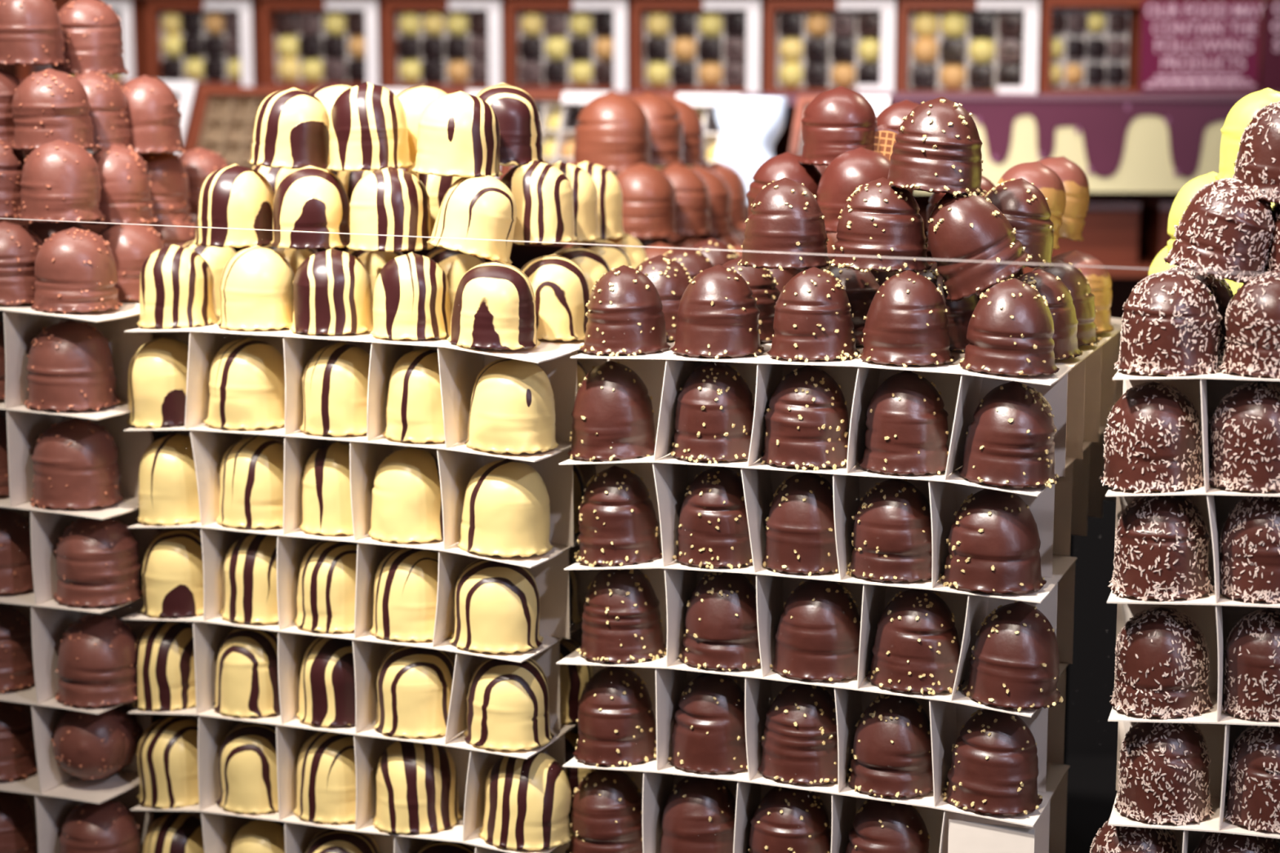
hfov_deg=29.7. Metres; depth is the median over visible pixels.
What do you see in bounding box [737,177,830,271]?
marshmallow
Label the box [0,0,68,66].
marshmallow
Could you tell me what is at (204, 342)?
tray
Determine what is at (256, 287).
marshmallow
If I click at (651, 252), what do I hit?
marshmallow
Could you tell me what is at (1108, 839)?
marshmallow
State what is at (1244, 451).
marshmallow
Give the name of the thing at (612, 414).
marshmallow
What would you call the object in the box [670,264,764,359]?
marshmallow
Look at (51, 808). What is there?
cardboard tray
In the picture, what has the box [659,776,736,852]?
marshmallow
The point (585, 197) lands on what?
marshmallow
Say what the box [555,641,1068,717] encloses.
tray
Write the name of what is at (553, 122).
truffle
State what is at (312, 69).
truffle
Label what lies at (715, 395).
marshmallow
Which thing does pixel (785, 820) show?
marshmallow
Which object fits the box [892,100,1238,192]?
fascia
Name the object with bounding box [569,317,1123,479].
cardboard tray
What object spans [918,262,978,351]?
marshmallow
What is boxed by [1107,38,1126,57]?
truffle
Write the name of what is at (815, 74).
truffle
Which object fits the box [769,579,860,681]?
marshmallow
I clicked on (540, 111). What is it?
truffle
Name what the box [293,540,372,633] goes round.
marshmallow
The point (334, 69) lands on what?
truffle
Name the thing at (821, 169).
marshmallow
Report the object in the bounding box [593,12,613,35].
truffle
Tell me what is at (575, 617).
marshmallow
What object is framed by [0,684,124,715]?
tray
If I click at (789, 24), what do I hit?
truffle
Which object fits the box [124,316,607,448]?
cardboard tray
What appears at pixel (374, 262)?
marshmallow
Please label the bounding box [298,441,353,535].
marshmallow
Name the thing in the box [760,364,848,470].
marshmallow
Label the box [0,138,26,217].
marshmallow
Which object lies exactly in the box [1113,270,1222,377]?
marshmallow
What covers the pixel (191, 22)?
truffle
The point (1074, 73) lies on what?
truffle
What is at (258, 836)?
marshmallow
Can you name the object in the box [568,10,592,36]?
truffle
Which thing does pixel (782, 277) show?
marshmallow
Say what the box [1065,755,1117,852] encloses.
countertop
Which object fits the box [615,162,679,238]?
marshmallow
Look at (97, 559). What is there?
marshmallow
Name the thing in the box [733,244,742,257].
marshmallow
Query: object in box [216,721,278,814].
marshmallow
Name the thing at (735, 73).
truffle
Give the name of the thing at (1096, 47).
truffle
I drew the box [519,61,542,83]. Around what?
truffle
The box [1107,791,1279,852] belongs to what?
cardboard tray
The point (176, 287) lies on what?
marshmallow
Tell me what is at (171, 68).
truffle
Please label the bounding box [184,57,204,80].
truffle
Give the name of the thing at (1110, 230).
carton
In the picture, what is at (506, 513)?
marshmallow
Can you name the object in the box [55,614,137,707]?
marshmallow
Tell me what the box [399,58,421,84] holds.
truffle
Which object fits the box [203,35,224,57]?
truffle
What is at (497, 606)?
marshmallow
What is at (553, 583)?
cardboard tray
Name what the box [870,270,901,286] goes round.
marshmallow
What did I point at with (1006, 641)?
marshmallow
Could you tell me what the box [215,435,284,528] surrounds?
marshmallow
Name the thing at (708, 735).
marshmallow
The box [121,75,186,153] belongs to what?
marshmallow
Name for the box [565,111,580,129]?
truffle
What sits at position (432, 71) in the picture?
truffle
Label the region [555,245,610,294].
marshmallow
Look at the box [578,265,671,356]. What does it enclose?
marshmallow
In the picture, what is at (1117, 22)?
truffle
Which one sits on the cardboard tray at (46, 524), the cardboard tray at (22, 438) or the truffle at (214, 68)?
the cardboard tray at (22, 438)
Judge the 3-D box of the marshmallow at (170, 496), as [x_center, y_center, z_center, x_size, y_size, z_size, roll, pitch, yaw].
[-0.300,0.032,1.571,0.056,0.057,0.054,-7,12,-35]
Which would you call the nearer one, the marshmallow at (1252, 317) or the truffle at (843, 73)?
the marshmallow at (1252, 317)
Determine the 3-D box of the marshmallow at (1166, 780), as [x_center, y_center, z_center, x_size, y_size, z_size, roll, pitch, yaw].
[0.304,0.195,1.396,0.057,0.060,0.058,2,10,9]
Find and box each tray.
[0,300,139,322]
[0,300,178,408]
[0,399,130,420]
[0,399,177,506]
[0,495,138,519]
[0,495,168,604]
[0,589,143,613]
[0,589,158,703]
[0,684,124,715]
[0,684,180,794]
[0,770,139,804]
[0,770,182,852]
[120,611,582,662]
[120,611,593,743]
[124,316,584,363]
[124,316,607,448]
[124,423,595,549]
[127,521,580,568]
[127,521,600,647]
[127,706,577,759]
[127,706,578,841]
[129,802,570,852]
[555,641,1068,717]
[555,641,1068,806]
[558,425,1107,496]
[558,425,1115,587]
[562,757,1070,852]
[564,546,1077,603]
[564,546,1077,700]
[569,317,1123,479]
[1105,472,1279,497]
[1105,472,1279,603]
[1106,578,1279,608]
[1106,578,1279,721]
[1107,693,1279,726]
[1107,693,1279,830]
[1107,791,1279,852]
[1112,358,1279,381]
[1112,358,1279,493]
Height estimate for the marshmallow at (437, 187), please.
0.051 m
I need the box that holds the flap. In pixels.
[947,819,1035,852]
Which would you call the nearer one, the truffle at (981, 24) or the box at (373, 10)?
the truffle at (981, 24)
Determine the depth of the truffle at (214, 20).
2.50 m
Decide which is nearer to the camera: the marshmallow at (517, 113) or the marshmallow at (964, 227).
the marshmallow at (964, 227)
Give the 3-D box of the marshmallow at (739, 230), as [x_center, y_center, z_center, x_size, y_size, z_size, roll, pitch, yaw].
[0.082,-0.142,1.964,0.054,0.051,0.053,-1,10,-7]
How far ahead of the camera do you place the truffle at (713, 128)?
2.13 m
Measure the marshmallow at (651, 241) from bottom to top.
0.051 m
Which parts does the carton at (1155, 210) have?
lid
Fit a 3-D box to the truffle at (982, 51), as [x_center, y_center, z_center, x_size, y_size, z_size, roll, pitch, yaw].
[0.316,-0.348,2.233,0.027,0.027,0.013,4,10,20]
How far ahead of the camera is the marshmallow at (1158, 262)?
1.54 m
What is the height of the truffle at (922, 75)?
0.023 m
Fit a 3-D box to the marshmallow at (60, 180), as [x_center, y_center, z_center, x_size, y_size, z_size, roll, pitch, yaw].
[-0.377,-0.160,1.568,0.056,0.053,0.055,1,10,4]
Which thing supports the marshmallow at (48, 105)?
on the marshmallow at (60, 180)
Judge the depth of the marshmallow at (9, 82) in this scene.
1.58 m
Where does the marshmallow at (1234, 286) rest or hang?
on the cardboard tray at (1206, 392)
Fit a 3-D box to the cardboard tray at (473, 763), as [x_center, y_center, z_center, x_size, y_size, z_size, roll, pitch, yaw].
[-0.180,0.217,1.588,0.288,0.071,0.120,4,11,22]
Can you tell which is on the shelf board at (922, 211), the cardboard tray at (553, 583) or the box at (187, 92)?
the box at (187, 92)
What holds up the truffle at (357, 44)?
in the box at (373, 10)
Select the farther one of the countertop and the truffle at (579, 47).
the truffle at (579, 47)
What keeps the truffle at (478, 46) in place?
in the box at (393, 10)
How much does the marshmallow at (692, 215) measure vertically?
0.054 m
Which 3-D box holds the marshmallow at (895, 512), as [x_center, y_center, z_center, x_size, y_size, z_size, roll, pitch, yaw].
[0.150,0.058,1.420,0.055,0.058,0.055,-3,10,-15]
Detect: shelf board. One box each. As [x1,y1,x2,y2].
[0,208,927,243]
[19,80,819,105]
[856,90,1279,100]
[926,246,1152,277]
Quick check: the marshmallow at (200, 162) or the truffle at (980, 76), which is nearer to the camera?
the marshmallow at (200, 162)
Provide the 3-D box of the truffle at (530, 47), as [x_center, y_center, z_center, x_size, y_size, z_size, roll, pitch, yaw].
[-0.108,-0.374,2.385,0.022,0.022,0.012,4,10,20]
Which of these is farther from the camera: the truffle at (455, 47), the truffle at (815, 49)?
the truffle at (455, 47)
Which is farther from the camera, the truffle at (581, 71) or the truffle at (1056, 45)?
the truffle at (581, 71)
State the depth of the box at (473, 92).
2.20 m
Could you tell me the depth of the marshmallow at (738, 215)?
1.95 m
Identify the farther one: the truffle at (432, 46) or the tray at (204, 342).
the truffle at (432, 46)
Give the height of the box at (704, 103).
0.125 m
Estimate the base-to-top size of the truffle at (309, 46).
0.023 m
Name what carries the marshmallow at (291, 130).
on the marshmallow at (309, 197)
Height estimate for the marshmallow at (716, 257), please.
0.052 m
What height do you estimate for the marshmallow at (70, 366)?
0.056 m
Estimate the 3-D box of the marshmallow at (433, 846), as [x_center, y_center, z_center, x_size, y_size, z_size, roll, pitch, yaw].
[-0.122,0.290,1.542,0.057,0.056,0.059,3,10,16]
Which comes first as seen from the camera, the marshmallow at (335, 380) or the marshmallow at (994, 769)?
the marshmallow at (994, 769)
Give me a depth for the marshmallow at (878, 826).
1.44 m
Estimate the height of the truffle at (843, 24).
0.022 m
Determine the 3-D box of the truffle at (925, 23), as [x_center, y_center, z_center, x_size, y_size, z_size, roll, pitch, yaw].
[0.265,-0.374,2.247,0.027,0.027,0.013,4,10,20]
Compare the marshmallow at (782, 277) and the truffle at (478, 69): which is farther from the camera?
the truffle at (478, 69)
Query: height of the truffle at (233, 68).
0.025 m
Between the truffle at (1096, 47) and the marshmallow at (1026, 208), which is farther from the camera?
the truffle at (1096, 47)
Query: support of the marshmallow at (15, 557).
on the cardboard tray at (49, 620)
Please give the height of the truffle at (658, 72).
0.026 m
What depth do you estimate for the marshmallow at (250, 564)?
1.54 m
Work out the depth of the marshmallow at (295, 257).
1.57 m
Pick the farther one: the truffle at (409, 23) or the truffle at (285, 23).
the truffle at (285, 23)
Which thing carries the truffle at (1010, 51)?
in the box at (908, 9)
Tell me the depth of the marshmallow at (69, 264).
1.53 m
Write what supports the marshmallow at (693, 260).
on the cardboard tray at (1082, 393)
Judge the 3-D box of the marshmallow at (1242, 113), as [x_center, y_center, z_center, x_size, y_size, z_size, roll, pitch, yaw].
[0.378,-0.177,1.459,0.058,0.056,0.056,6,12,33]
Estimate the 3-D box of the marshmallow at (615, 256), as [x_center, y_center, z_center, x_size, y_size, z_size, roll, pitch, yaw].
[-0.031,-0.100,1.611,0.055,0.052,0.052,2,10,9]
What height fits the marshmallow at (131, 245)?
0.054 m
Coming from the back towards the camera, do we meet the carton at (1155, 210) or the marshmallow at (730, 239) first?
the carton at (1155, 210)
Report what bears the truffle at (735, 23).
in the box at (755, 10)
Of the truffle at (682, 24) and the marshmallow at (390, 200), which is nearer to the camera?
the marshmallow at (390, 200)
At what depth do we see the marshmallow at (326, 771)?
1.54 m
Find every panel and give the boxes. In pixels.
[82,105,933,270]
[1089,0,1264,288]
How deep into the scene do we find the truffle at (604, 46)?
2.35 m
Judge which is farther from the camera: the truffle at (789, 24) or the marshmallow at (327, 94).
the truffle at (789, 24)
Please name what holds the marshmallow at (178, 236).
on the cardboard tray at (20, 327)
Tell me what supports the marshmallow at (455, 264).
on the cardboard tray at (460, 366)
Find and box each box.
[19,0,147,82]
[86,80,201,156]
[145,0,262,86]
[186,86,303,168]
[260,0,384,87]
[306,88,408,170]
[382,0,506,88]
[405,89,502,180]
[499,91,610,181]
[505,0,631,91]
[614,93,742,174]
[631,0,765,93]
[764,0,899,93]
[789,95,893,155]
[897,0,1040,93]
[1038,0,1147,93]
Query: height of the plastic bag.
0.090 m
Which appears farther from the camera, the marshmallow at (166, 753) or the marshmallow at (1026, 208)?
the marshmallow at (166, 753)
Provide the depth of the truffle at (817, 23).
2.28 m
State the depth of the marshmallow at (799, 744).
1.44 m
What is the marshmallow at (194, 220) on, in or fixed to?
on the cardboard tray at (20, 327)
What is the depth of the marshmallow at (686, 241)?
1.83 m
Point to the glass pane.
(0, 218)
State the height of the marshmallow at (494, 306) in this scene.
0.052 m
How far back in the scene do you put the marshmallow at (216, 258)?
1.59 m
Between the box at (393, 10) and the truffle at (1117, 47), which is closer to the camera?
the truffle at (1117, 47)
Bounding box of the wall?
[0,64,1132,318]
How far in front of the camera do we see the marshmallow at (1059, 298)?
1.42 m
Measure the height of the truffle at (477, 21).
0.022 m
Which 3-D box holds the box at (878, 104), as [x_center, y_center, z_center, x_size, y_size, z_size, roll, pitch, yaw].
[0.171,-0.223,2.075,0.082,0.123,0.087,4,10,20]
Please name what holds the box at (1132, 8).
on the shelf board at (1161, 95)
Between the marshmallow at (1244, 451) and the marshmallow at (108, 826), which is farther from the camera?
the marshmallow at (108, 826)
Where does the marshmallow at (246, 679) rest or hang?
on the cardboard tray at (473, 763)
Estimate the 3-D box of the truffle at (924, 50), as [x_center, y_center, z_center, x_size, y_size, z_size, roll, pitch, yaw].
[0.265,-0.351,2.251,0.027,0.027,0.013,4,10,20]
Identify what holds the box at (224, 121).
on the shelf board
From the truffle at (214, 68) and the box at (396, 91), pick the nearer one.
the box at (396, 91)
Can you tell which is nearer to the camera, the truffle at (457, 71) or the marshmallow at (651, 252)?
the marshmallow at (651, 252)
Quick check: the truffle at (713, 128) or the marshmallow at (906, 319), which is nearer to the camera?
the marshmallow at (906, 319)
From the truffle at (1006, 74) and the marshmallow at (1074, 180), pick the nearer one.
the marshmallow at (1074, 180)
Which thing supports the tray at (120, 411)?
on the cardboard tray at (22, 438)
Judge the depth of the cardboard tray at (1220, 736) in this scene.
1.41 m
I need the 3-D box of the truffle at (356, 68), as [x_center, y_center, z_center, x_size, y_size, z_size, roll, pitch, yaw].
[-0.285,-0.362,2.453,0.023,0.023,0.013,4,10,20]
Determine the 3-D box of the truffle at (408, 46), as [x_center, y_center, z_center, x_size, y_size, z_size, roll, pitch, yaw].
[-0.233,-0.382,2.430,0.022,0.022,0.012,4,10,20]
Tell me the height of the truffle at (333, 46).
0.023 m
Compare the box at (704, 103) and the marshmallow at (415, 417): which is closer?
the marshmallow at (415, 417)
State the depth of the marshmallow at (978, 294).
1.49 m
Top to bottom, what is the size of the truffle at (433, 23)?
0.026 m
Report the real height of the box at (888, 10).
0.088 m
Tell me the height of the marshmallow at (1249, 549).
0.060 m
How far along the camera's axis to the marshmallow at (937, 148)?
1.39 m
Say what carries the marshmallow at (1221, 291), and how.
on the cardboard tray at (1206, 392)
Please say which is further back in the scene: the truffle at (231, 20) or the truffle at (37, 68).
the truffle at (37, 68)
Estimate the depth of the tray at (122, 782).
1.61 m
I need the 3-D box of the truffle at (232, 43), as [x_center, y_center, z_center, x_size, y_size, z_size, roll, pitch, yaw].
[-0.418,-0.393,2.497,0.022,0.022,0.012,4,10,20]
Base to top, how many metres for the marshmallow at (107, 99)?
0.054 m
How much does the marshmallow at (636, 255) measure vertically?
0.052 m
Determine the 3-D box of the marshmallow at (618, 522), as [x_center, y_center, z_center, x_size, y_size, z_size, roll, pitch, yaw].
[-0.014,0.053,1.478,0.055,0.059,0.055,-5,11,-27]
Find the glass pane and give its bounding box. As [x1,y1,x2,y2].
[0,217,1279,833]
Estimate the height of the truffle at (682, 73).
0.023 m
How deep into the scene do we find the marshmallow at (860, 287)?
1.45 m
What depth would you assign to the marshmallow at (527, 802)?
1.49 m
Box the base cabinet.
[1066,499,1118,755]
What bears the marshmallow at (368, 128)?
on the marshmallow at (390, 200)
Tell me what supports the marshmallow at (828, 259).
on the cardboard tray at (1082, 393)
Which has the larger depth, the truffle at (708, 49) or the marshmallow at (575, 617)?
the truffle at (708, 49)
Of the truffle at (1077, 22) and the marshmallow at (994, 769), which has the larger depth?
the truffle at (1077, 22)
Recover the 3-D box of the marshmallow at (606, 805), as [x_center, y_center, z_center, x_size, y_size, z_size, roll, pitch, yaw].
[-0.019,0.241,1.514,0.055,0.059,0.055,2,10,9]
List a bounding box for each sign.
[1139,0,1265,91]
[1260,0,1279,90]
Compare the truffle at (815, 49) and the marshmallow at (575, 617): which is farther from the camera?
the truffle at (815, 49)
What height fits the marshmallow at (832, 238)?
0.051 m
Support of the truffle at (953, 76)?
in the box at (908, 9)
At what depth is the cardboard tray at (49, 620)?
1.59 m
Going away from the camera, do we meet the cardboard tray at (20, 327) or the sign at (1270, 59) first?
the cardboard tray at (20, 327)
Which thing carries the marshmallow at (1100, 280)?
on the cardboard tray at (1082, 393)
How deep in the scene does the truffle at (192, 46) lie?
2.51 m
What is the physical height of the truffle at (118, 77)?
0.027 m
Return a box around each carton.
[1051,195,1140,264]
[1138,195,1177,261]
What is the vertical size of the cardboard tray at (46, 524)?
0.068 m
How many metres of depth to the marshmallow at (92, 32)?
1.62 m
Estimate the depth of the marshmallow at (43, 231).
1.61 m
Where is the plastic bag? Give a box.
[714,95,787,204]
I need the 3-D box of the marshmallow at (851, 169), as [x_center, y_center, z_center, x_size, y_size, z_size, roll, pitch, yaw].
[0.137,-0.147,1.494,0.059,0.051,0.056,-3,10,-16]
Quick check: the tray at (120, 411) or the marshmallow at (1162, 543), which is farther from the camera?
the tray at (120, 411)
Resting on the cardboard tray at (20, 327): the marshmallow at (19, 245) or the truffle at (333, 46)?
the marshmallow at (19, 245)
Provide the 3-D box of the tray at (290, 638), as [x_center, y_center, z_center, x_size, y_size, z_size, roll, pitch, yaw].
[-0.183,0.123,1.573,0.287,0.006,0.120,4,11,22]
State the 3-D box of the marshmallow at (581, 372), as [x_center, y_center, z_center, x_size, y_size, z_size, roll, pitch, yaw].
[-0.056,-0.023,1.530,0.054,0.051,0.055,-3,10,-15]
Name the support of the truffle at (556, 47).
in the box at (515, 10)
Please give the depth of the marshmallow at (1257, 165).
1.34 m
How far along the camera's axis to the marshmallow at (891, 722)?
1.42 m
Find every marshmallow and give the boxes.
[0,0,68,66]
[0,67,21,143]
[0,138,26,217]
[0,221,42,306]
[0,320,5,399]
[0,415,9,495]
[0,508,33,594]
[0,604,35,693]
[0,701,37,781]
[0,791,37,852]
[10,68,98,150]
[17,139,105,223]
[23,320,120,412]
[26,222,87,244]
[29,417,124,509]
[31,226,122,313]
[51,0,128,75]
[51,704,143,780]
[53,517,143,607]
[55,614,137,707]
[59,800,140,852]
[74,70,131,152]
[81,143,157,225]
[97,222,164,302]
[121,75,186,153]
[126,336,188,428]
[131,621,195,711]
[135,432,200,525]
[136,244,219,328]
[136,715,199,808]
[137,152,192,223]
[141,528,203,618]
[141,813,204,852]
[146,217,195,247]
[177,146,229,214]
[182,240,235,316]
[190,212,233,248]
[192,164,274,247]
[204,337,284,430]
[213,626,280,717]
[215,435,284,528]
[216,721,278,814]
[217,244,294,330]
[219,533,278,624]
[231,819,284,852]
[247,87,329,168]
[251,164,297,195]
[262,244,317,275]
[270,164,350,249]
[288,248,373,335]
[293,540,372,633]
[293,731,375,823]
[296,636,355,727]
[298,342,369,436]
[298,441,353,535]
[304,828,380,852]
[309,81,351,119]
[325,168,373,208]
[326,81,414,171]
[346,165,434,252]
[346,248,403,307]
[367,446,443,543]
[368,547,453,641]
[369,252,451,340]
[372,740,462,835]
[373,644,454,738]
[382,346,444,443]
[396,84,446,163]
[407,161,461,234]
[411,90,502,177]
[417,840,475,852]
[426,175,516,264]
[426,247,485,313]
[446,260,541,350]
[448,558,543,653]
[457,458,553,557]
[463,657,555,751]
[464,357,559,454]
[475,82,546,165]
[478,751,572,850]
[501,160,578,244]
[520,253,590,341]
[549,160,601,242]
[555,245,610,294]
[560,638,593,724]
[564,731,592,819]
[564,768,642,852]
[566,160,578,164]
[567,360,655,461]
[568,556,582,626]
[569,238,631,270]
[573,91,652,173]
[573,464,585,534]
[573,465,662,567]
[573,666,656,768]
[575,160,626,239]
[576,568,666,663]
[577,360,586,392]
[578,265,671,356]
[606,232,647,268]
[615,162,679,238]
[631,91,686,166]
[635,236,671,248]
[635,254,692,341]
[644,242,675,258]
[658,162,712,235]
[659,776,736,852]
[662,245,713,279]
[666,96,707,165]
[667,235,703,248]
[667,673,747,773]
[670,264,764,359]
[670,361,754,463]
[672,466,752,568]
[678,571,760,671]
[681,164,733,235]
[691,237,738,266]
[695,233,742,247]
[702,160,748,229]
[722,256,779,342]
[731,222,746,244]
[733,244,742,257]
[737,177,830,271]
[744,151,828,233]
[748,786,831,852]
[757,683,850,785]
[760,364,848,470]
[762,471,838,576]
[767,266,859,362]
[769,268,804,293]
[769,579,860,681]
[798,85,877,165]
[799,155,830,233]
[803,256,830,270]
[816,146,890,232]
[821,265,879,346]
[826,232,837,260]
[828,177,931,272]
[845,799,930,852]
[846,478,932,582]
[846,693,933,798]
[857,270,954,367]
[857,370,955,475]
[865,588,964,694]
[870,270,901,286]
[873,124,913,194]
[876,99,919,129]
[887,96,986,196]
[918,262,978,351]
[926,175,995,251]
[927,193,1032,302]
[938,488,1046,594]
[942,709,1042,816]
[958,278,1059,376]
[958,381,1058,488]
[962,601,1063,711]
[976,278,1006,301]
[984,177,1054,268]
[997,160,1066,249]
[1006,267,1023,279]
[1017,268,1082,359]
[1032,258,1102,346]
[1038,155,1089,240]
[1051,249,1114,333]
[1089,818,1180,852]
[1098,381,1204,493]
[1107,495,1214,601]
[1109,606,1213,719]
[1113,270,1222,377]
[1114,722,1214,826]
[1148,246,1175,275]
[1163,177,1275,284]
[1165,171,1218,257]
[1165,265,1234,359]
[1193,831,1279,852]
[1202,380,1279,493]
[1213,496,1279,604]
[1214,87,1279,179]
[1217,270,1279,378]
[1222,608,1279,722]
[1223,725,1279,833]
[1225,279,1231,286]
[1230,280,1243,294]
[1232,100,1279,203]
[1263,203,1279,273]
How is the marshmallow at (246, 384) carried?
on the cardboard tray at (458, 463)
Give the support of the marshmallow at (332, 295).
on the cardboard tray at (460, 366)
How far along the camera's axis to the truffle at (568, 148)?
2.16 m
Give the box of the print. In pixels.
[1144,74,1254,87]
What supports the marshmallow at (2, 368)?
on the cardboard tray at (22, 438)
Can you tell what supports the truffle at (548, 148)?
in the box at (550, 103)
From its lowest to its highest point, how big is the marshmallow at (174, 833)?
0.057 m
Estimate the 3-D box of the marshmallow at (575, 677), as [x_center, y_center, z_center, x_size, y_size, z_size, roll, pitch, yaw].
[-0.053,0.161,1.561,0.055,0.051,0.054,-1,10,-8]
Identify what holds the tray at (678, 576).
on the cardboard tray at (673, 584)
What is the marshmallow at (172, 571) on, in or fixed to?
on the cardboard tray at (370, 651)
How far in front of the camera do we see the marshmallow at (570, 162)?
1.81 m
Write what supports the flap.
attached to the cardboard tray at (655, 787)
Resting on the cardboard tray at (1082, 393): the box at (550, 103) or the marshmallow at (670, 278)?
the marshmallow at (670, 278)
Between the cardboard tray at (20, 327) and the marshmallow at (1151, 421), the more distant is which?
the cardboard tray at (20, 327)
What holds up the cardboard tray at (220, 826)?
on the cardboard tray
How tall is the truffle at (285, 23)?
0.023 m
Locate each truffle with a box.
[33,64,52,72]
[108,73,122,80]
[160,58,182,79]
[161,10,181,34]
[162,34,182,57]
[181,12,202,33]
[182,35,203,56]
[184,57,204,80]
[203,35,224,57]
[204,10,223,35]
[204,58,225,79]
[223,12,239,33]
[224,35,240,57]
[226,57,241,81]
[274,12,297,34]
[276,34,298,57]
[277,57,299,82]
[297,12,321,35]
[298,35,322,57]
[301,57,323,82]
[322,35,346,58]
[323,58,346,81]
[324,9,346,35]
[346,12,365,35]
[346,59,366,82]
[348,35,365,59]
[397,35,420,58]
[398,10,420,35]
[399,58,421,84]
[421,35,444,58]
[421,60,444,82]
[422,10,444,35]
[444,35,468,58]
[445,10,468,36]
[446,58,469,84]
[468,12,488,35]
[469,36,488,59]
[469,60,488,83]
[519,36,542,59]
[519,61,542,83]
[520,10,542,36]
[537,110,542,119]
[542,139,556,157]
[543,12,567,35]
[543,61,567,84]
[545,35,568,61]
[547,111,561,128]
[562,140,574,157]
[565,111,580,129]
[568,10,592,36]
[568,36,591,59]
[569,59,592,85]
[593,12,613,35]
[593,61,613,84]
[594,35,613,61]
[644,36,669,60]
[645,10,670,36]
[645,60,670,86]
[671,12,695,35]
[671,35,696,62]
[671,62,695,85]
[697,10,723,37]
[697,37,721,61]
[697,61,722,87]
[706,143,717,160]
[710,115,719,132]
[724,12,746,36]
[724,37,746,61]
[724,62,746,86]
[778,13,802,35]
[778,35,803,62]
[778,62,803,88]
[804,38,828,61]
[804,62,828,86]
[805,10,830,38]
[831,13,855,36]
[831,38,855,62]
[831,62,855,88]
[857,13,880,36]
[857,36,880,63]
[857,63,879,84]
[911,37,937,63]
[911,63,937,88]
[912,10,938,37]
[939,38,965,62]
[939,62,966,89]
[940,10,967,38]
[968,12,995,37]
[968,37,995,64]
[968,63,994,88]
[996,64,1022,85]
[997,38,1023,63]
[998,12,1024,37]
[1048,62,1062,85]
[1049,37,1063,59]
[1050,13,1066,31]
[1065,62,1084,84]
[1066,13,1086,31]
[1066,38,1085,57]
[1086,64,1105,83]
[1087,11,1106,33]
[1087,38,1106,57]
[1106,64,1125,83]
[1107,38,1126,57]
[1108,12,1128,31]
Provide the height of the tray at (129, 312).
0.008 m
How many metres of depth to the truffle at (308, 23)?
2.46 m
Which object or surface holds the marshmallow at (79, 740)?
on the cardboard tray at (51, 808)
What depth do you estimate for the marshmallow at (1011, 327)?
1.36 m
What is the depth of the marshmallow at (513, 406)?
1.45 m
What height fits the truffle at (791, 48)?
0.026 m
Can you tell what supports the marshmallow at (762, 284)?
on the cardboard tray at (1082, 393)
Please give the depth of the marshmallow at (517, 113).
1.52 m
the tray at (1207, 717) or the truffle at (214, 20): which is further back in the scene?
the truffle at (214, 20)
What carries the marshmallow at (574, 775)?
on the cardboard tray at (220, 826)
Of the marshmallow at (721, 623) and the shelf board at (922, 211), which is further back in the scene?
the shelf board at (922, 211)
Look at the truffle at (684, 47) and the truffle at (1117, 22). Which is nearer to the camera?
the truffle at (1117, 22)
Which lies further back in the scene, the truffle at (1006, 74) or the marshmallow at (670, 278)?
the truffle at (1006, 74)
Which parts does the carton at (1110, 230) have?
lid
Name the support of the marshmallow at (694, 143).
on the marshmallow at (738, 215)
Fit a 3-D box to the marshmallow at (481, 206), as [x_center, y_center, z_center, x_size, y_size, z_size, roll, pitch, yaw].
[-0.104,-0.127,1.484,0.055,0.056,0.053,-7,12,-36]
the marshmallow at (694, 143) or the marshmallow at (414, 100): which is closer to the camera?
the marshmallow at (414, 100)
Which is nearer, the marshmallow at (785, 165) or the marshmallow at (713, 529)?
the marshmallow at (713, 529)
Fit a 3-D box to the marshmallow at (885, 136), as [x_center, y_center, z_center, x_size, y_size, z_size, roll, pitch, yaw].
[0.151,-0.167,1.535,0.053,0.053,0.049,0,10,-1]
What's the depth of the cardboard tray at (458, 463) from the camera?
1.51 m
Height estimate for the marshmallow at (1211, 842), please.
0.059 m
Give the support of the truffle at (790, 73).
in the box at (888, 10)
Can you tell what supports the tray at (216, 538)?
on the cardboard tray at (553, 583)
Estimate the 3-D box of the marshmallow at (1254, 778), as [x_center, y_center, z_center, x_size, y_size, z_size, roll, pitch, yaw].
[0.362,0.197,1.380,0.054,0.060,0.055,-6,12,-33]
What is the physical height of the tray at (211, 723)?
0.006 m
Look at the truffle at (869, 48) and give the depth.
2.27 m
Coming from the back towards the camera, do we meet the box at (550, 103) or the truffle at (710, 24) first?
the truffle at (710, 24)
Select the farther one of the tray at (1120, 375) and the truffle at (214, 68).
the truffle at (214, 68)
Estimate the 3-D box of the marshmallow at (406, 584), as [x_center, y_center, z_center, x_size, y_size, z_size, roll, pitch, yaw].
[-0.143,0.102,1.519,0.056,0.056,0.055,2,10,11]
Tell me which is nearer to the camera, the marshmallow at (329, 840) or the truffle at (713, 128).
the marshmallow at (329, 840)
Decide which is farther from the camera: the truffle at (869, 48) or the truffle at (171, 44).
the truffle at (171, 44)
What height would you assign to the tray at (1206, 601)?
0.005 m
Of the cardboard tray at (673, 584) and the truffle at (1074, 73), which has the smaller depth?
the cardboard tray at (673, 584)
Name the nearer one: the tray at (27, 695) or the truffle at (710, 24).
the tray at (27, 695)
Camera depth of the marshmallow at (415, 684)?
1.51 m
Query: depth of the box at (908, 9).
2.23 m

